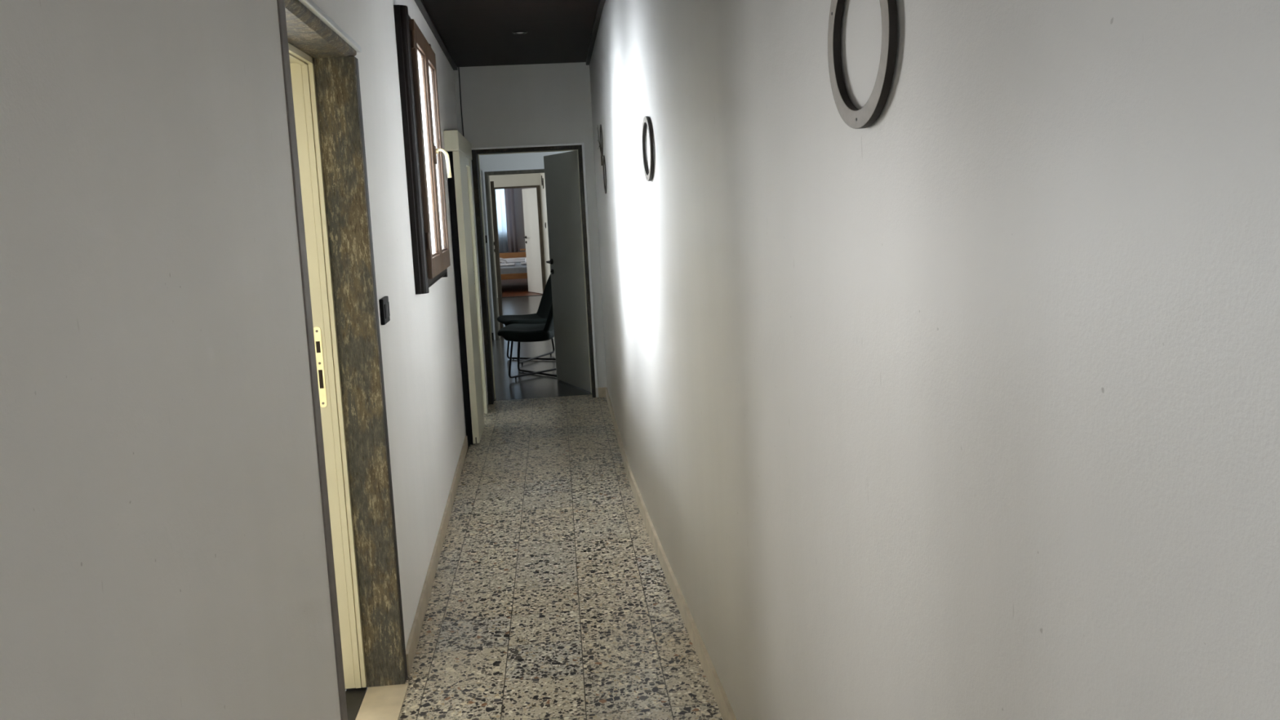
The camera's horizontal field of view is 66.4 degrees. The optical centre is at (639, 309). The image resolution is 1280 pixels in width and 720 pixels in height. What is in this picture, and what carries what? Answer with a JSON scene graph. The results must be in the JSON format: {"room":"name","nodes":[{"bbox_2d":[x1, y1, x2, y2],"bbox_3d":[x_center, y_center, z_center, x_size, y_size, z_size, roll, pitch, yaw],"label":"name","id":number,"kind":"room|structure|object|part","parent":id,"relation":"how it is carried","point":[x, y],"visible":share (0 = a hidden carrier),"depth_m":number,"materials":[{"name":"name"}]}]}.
{"room":"home hallway","nodes":[
{"label":"home hallway","id":0,"kind":"room"},
{"bbox_2d":[0,0,466,719],"bbox_3d":[-0.855,0.039,2.074,0.280,2.530,10.660,-4,6,-6],"label":"wall","id":1,"kind":"structure","parent":0,"point":[163,555],"depth_m":1.34,"materials":[{"name":"white paint"}]},
{"bbox_2d":[276,0,408,719],"bbox_3d":[-0.913,0.266,2.573,0.372,2.016,1.000,-3,6,-5],"label":"door","id":2,"kind":"structure","parent":1,"relation":"in","point":[321,72],"depth_m":2.96,"materials":[{"name":"wood"}]},
{"bbox_3d":[-0.969,0.175,2.965,0.023,0.249,0.002,-3,6,-5],"label":"strike plate","id":3,"kind":"part","parent":2,"relation":"part of","materials":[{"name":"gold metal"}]},
{"bbox_2d":[379,296,390,324],"bbox_3d":[-0.825,0.002,3.168,0.016,0.083,0.118,-4,6,-6],"label":"light switch","id":4,"kind":"object","parent":1,"relation":"attached to","point":[384,302],"visible":1,"depth_m":3.13,"materials":[{"name":"black plastic"}]},
{"bbox_2d":[393,4,451,294],"bbox_3d":[-0.964,-0.701,4.510,0.171,1.170,1.030,-4,6,-6],"label":"window","id":5,"kind":"structure","parent":1,"relation":"in","point":[416,59],"depth_m":4.09,"materials":[{"name":"brown wood"}]},
{"bbox_3d":[-0.941,-0.650,4.042,0.050,1.170,0.088,-4,6,-6],"label":"architrave","id":6,"kind":"part","parent":5,"relation":"part of","materials":[{"name":"brown wood"}]},
{"bbox_3d":[-0.948,-0.686,4.309,0.038,1.073,0.466,-4,6,-6],"label":"sash","id":7,"kind":"part","parent":5,"relation":"part of","materials":[{"name":"brown wood"}]},
{"bbox_3d":[-0.950,-0.718,4.541,0.010,0.085,0.032,-4,6,-6],"label":"lock plate","id":8,"kind":"part","parent":5,"relation":"part of","materials":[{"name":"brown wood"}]},
{"bbox_3d":[-0.967,-0.162,4.567,0.050,0.088,0.930,-4,6,-6],"label":"architrave","id":9,"kind":"part","parent":5,"relation":"part of","materials":[{"name":"brown wood"}]},
{"bbox_3d":[-1.000,-0.735,4.771,0.038,1.073,0.464,-4,6,-6],"label":"sash","id":10,"kind":"part","parent":5,"relation":"part of","materials":[{"name":"brown wood"}]},
{"bbox_3d":[-0.913,-0.681,4.551,0.065,0.138,0.024,-4,6,-6],"label":"handle","id":11,"kind":"part","parent":5,"relation":"part of","materials":[{"name":"white metal"}]},
{"bbox_2d":[414,0,457,70],"bbox_3d":[-0.763,-1.214,1.938,0.030,0.022,10.634,-4,6,-6],"label":"trim","id":12,"kind":"structure","parent":1,"relation":"attached to","point":[420,3],"depth_m":5.61,"materials":[{"name":"brown wood"}]},
{"bbox_2d":[405,435,467,675],"bbox_3d":[-0.647,1.251,2.212,0.013,0.073,10.633,-4,6,-6],"label":"baseboard","id":13,"kind":"structure","parent":1,"relation":"attached to","point":[415,633],"depth_m":3.95,"materials":[{"name":"beige stone"}]},
{"bbox_2d":[443,129,488,444],"bbox_3d":[-1.315,-0.173,6.695,0.398,1.973,1.330,-3,6,-5],"label":"door","id":14,"kind":"structure","parent":1,"relation":"in","point":[459,149],"depth_m":6.17,"materials":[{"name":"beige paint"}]},
{"bbox_3d":[-1.211,-1.015,6.692,0.045,0.055,0.485,-3,6,-5],"label":"head rail","id":15,"kind":"part","parent":14,"relation":"part of","materials":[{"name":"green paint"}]},
{"bbox_3d":[-1.106,-0.088,6.339,0.040,1.838,0.470,-3,6,-5],"label":"panel","id":16,"kind":"part","parent":14,"relation":"part of","materials":[{"name":"green paint"}]},
{"bbox_3d":[-1.351,-0.147,7.042,0.380,1.841,0.062,-3,6,-5],"label":"closing post","id":17,"kind":"part","parent":14,"relation":"part of","materials":[{"name":"green paint"}]},
{"bbox_2d":[422,0,599,66],"bbox_3d":[-0.340,-1.291,1.977,1.700,0.080,10.650,-3,6,-5],"label":"ceiling","id":18,"kind":"structure","parent":0,"point":[475,33],"depth_m":5.78,"materials":[{"name":"black paint"}]},
{"bbox_2d":[512,31,527,34],"bbox_3d":[-0.722,-1.665,5.886,0.092,0.005,0.092,-3,6,-5],"label":"recessed light","id":19,"kind":"object","parent":18,"relation":"in","point":[515,32],"visible":1,"depth_m":5.87,"materials":[{"name":"black metal"}]},
{"bbox_2d":[499,187,532,253],"bbox_3d":[-2.919,-1.920,20.687,4.600,2.500,0.100,-3,6,-5],"label":"wall","id":20,"kind":"structure","parent":0,"point":[517,192],"depth_m":20.67,"materials":[{"name":"grey paint"}]},
{"bbox_2d":[495,188,508,252],"bbox_3d":[-3.262,-2.057,20.489,1.140,1.750,0.036,-3,6,-5],"label":"sheer curtain","id":21,"kind":"object","parent":20,"relation":"hanging from","point":[500,193],"visible":0.2,"depth_m":20.54,"materials":[{"name":"white fabric"}]},
{"bbox_2d":[504,188,517,253],"bbox_3d":[-2.705,-2.064,20.438,0.200,1.780,0.055,-4,6,-11],"label":"curtain","id":22,"kind":"object","parent":20,"relation":"hanging from","point":[508,193],"visible":0.62,"depth_m":20.46,"materials":[{"name":"grey fabric"}]},
{"bbox_2d":[488,173,546,297],"bbox_3d":[-2.820,-1.397,16.186,3.000,2.450,0.150,-3,6,-5],"label":"wall","id":23,"kind":"structure","parent":0,"point":[532,179],"depth_m":16.11,"materials":[{"name":"beige paint"}]},
{"bbox_2d":[493,185,546,297],"bbox_3d":[-2.032,-1.161,16.590,0.785,1.832,0.803,-3,6,-5],"label":"door","id":24,"kind":"structure","parent":23,"relation":"in","point":[531,202],"depth_m":16.58,"materials":[{"name":"white wood"}]},
{"bbox_2d":[480,151,570,334],"bbox_3d":[-1.773,-1.028,11.051,6.800,2.750,0.200,-3,6,-5],"label":"wall","id":25,"kind":"structure","parent":0,"point":[524,160],"depth_m":10.92,"materials":[{"name":"white paint"}]},
{"bbox_2d":[482,167,544,340],"bbox_3d":[-1.363,-0.674,11.483,0.836,1.910,0.934,-3,6,-5],"label":"door","id":26,"kind":"structure","parent":25,"relation":"in","point":[491,243],"depth_m":11.03,"materials":[{"name":"grey wood"}]},
{"bbox_2d":[453,62,607,404],"bbox_3d":[-0.826,-0.569,7.504,1.550,2.530,0.270,-3,6,-5],"label":"wall","id":27,"kind":"structure","parent":0,"point":[538,104],"depth_m":7.27,"materials":[{"name":"grey paint"}]},
{"bbox_2d":[457,66,464,137],"bbox_3d":[-1.318,-1.505,7.218,0.012,0.555,0.008,-3,6,-5],"label":"cable","id":28,"kind":"object","parent":27,"relation":"attached to","point":[458,67],"visible":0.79,"depth_m":7.21,"materials":[{"name":"grey plastic"}]},
{"bbox_2d":[470,142,597,404],"bbox_3d":[-0.834,-0.308,7.834,0.856,1.941,0.890,-3,6,-5],"label":"door","id":29,"kind":"structure","parent":27,"relation":"in","point":[565,174],"depth_m":7.72,"materials":[{"name":"wood"}]},
{"bbox_3d":[-0.745,-0.397,8.162,0.060,0.048,0.139,-6,7,-26],"label":"handle","id":30,"kind":"part","parent":29,"relation":"part of","materials":[{"name":"brown metal"}]},
{"bbox_2d":[598,386,605,397],"bbox_3d":[-0.291,0.637,7.538,0.060,0.075,0.012,-3,6,-5],"label":"baseboard","id":31,"kind":"structure","parent":27,"relation":"attached to","point":[602,391],"depth_m":7.53,"materials":[{"name":"beige stone"}]},
{"bbox_2d":[540,173,550,280],"bbox_3d":[-1.208,-1.204,13.728,0.200,2.450,5.050,-4,6,-6],"label":"wall","id":32,"kind":"structure","parent":0,"point":[543,190],"depth_m":14.61,"materials":[{"name":"beige paint"}]},
{"bbox_2d":[398,278,723,719],"bbox_3d":[-1.495,0.618,8.869,6.800,0.060,24.100,-3,6,-5],"label":"floor","id":33,"kind":"structure","parent":0,"point":[551,597],"depth_m":3.86,"materials":[{"name":"stone"}]},
{"bbox_2d":[499,248,527,279],"bbox_3d":[-2.692,-0.725,18.185,2.000,0.660,2.110,-3,6,-5],"label":"bed","id":34,"kind":"object","parent":33,"relation":"on","point":[517,271],"visible":0.12,"depth_m":17.29,"materials":[{"name":"brown wood"}]},
{"bbox_2d":[499,257,515,266],"bbox_3d":[-2.510,-0.866,17.707,0.480,0.147,0.260,-3,6,-5],"label":"towel","id":35,"kind":"object","parent":34,"relation":"on","point":[501,260],"visible":0.53,"depth_m":17.67,"materials":[{"name":"white fabric"}]},
{"bbox_3d":[-2.782,-0.834,19.201,2.000,0.660,0.060,-3,6,-5],"label":"headboard","id":36,"kind":"part","parent":34,"relation":"part of","materials":[{"name":"brown wood"}]},
{"bbox_2d":[502,257,525,262],"bbox_3d":[-2.329,-0.965,18.949,0.692,0.082,0.357,-3,6,-5],"label":"pillow","id":37,"kind":"object","parent":34,"relation":"on","point":[518,260],"depth_m":18.78,"materials":[{"name":"white fabric"}]},
{"bbox_2d":[500,261,527,274],"bbox_3d":[-2.685,-0.755,18.076,1.982,0.124,1.870,-3,6,-5],"label":"bedspread","id":38,"kind":"object","parent":34,"relation":"on","point":[517,268],"depth_m":17.20,"materials":[{"name":"white fabric"}]},
{"bbox_3d":[-2.599,-0.562,17.163,2.000,0.097,0.035,-3,6,-5],"label":"rail","id":39,"kind":"part","parent":34,"relation":"part of","materials":[{"name":"brown wood"}]},
{"bbox_2d":[520,257,526,264],"bbox_3d":[-1.947,-0.916,17.903,0.480,0.147,0.260,-3,6,-5],"label":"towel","id":40,"kind":"object","parent":34,"relation":"on","point":[525,262],"visible":0.19,"depth_m":17.86,"materials":[{"name":"white fabric"}]},
{"bbox_2d":[497,273,555,364],"bbox_3d":[-1.048,0.062,9.457,0.636,0.868,0.550,-5,7,-20],"label":"lounge chair","id":41,"kind":"object","parent":33,"relation":"on","point":[540,317],"visible":0.56,"depth_m":9.51,"materials":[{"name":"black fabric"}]},
{"bbox_3d":[-1.113,0.124,9.439,0.505,0.135,0.571,-5,7,-20],"label":"seat","id":42,"kind":"part","parent":41,"relation":"part of","materials":[{"name":"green fabric"}]},
{"bbox_3d":[-1.012,0.309,9.493,0.679,0.359,0.026,0,7,25],"label":"leg frame","id":43,"kind":"part","parent":41,"relation":"part of","materials":[{"name":"black metal"}]},
{"bbox_3d":[-1.012,0.302,9.492,0.026,0.345,0.679,0,7,25],"label":"leg frame","id":44,"kind":"part","parent":41,"relation":"part of","materials":[{"name":"black metal"}]},
{"bbox_3d":[-0.872,-0.133,9.503,0.254,0.523,0.514,-5,7,-20],"label":"backrest","id":45,"kind":"part","parent":41,"relation":"part of","materials":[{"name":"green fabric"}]},
{"bbox_2d":[497,302,556,379],"bbox_3d":[-0.926,0.149,8.621,0.636,0.868,0.550,-3,6,3],"label":"lounge chair","id":46,"kind":"object","parent":33,"relation":"on","point":[519,333],"visible":0.62,"depth_m":8.41,"materials":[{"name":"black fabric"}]},
{"bbox_3d":[-0.995,0.208,8.630,0.505,0.135,0.571,-3,6,3],"label":"seat","id":47,"kind":"part","parent":46,"relation":"part of","materials":[{"name":"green fabric"}]},
{"bbox_3d":[-0.888,0.391,8.647,0.490,0.345,0.481,-3,6,3],"label":"leg frame","id":48,"kind":"part","parent":46,"relation":"part of","materials":[{"name":"black metal"}]},
{"bbox_3d":[-0.888,0.398,8.647,0.026,0.359,0.679,-9,9,-42],"label":"leg frame","id":49,"kind":"part","parent":46,"relation":"part of","materials":[{"name":"black metal"}]},
{"bbox_3d":[-0.738,-0.038,8.591,0.254,0.523,0.514,-3,6,3],"label":"backrest","id":50,"kind":"part","parent":46,"relation":"part of","materials":[{"name":"green fabric"}]},
{"bbox_2d":[589,0,1279,719],"bbox_3d":[0.395,-0.035,2.175,0.324,2.530,10.662,-4,6,-6],"label":"wall","id":51,"kind":"structure","parent":0,"point":[962,402],"depth_m":1.16,"materials":[{"name":"white paint"}]},
{"bbox_2d":[586,0,605,65],"bbox_3d":[0.196,-1.271,2.015,0.098,0.022,10.635,-4,6,-6],"label":"trim","id":52,"kind":"structure","parent":51,"relation":"attached to","point":[601,3],"depth_m":5.78,"materials":[{"name":"brown wood"}]},
{"bbox_2d":[597,127,602,165],"bbox_3d":[-0.262,-1.043,6.226,0.013,0.259,0.192,-4,6,-10],"label":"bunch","id":53,"kind":"object","parent":51,"relation":"attached to","point":[597,127],"visible":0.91,"depth_m":6.17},
{"bbox_2d":[600,124,603,156],"bbox_3d":[-0.238,-1.041,6.026,0.008,0.196,0.196,-3,6,-5],"label":"ring","id":54,"kind":"object","parent":51,"relation":"attached to","point":[601,130],"visible":1,"depth_m":5.98,"materials":[{"name":"grey wood"}]},
{"bbox_2d":[602,155,606,193],"bbox_3d":[-0.212,-0.810,5.871,0.008,0.228,0.228,-3,6,-5],"label":"ring","id":55,"kind":"object","parent":51,"relation":"attached to","point":[603,157],"visible":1,"depth_m":5.83,"materials":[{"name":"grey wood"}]},
{"bbox_2d":[641,115,653,181],"bbox_3d":[0.028,-0.596,3.628,0.013,0.238,0.238,-4,6,-7],"label":"ring","id":56,"kind":"object","parent":51,"relation":"attached to","point":[646,122],"visible":1,"depth_m":3.59,"materials":[{"name":"grey wood"}]},
{"bbox_2d":[605,386,737,719],"bbox_3d":[0.328,1.193,2.291,0.085,0.073,10.635,-4,6,-6],"label":"baseboard","id":57,"kind":"structure","parent":51,"relation":"attached to","point":[726,712],"depth_m":3.54,"materials":[{"name":"beige stone"}]},
{"bbox_2d":[827,0,897,128],"bbox_3d":[0.310,-0.383,1.385,0.013,0.250,0.250,-4,6,-7],"label":"ring","id":58,"kind":"object","parent":51,"relation":"attached to","point":[854,117],"visible":1,"depth_m":1.36,"materials":[{"name":"grey wood"}]}
]}

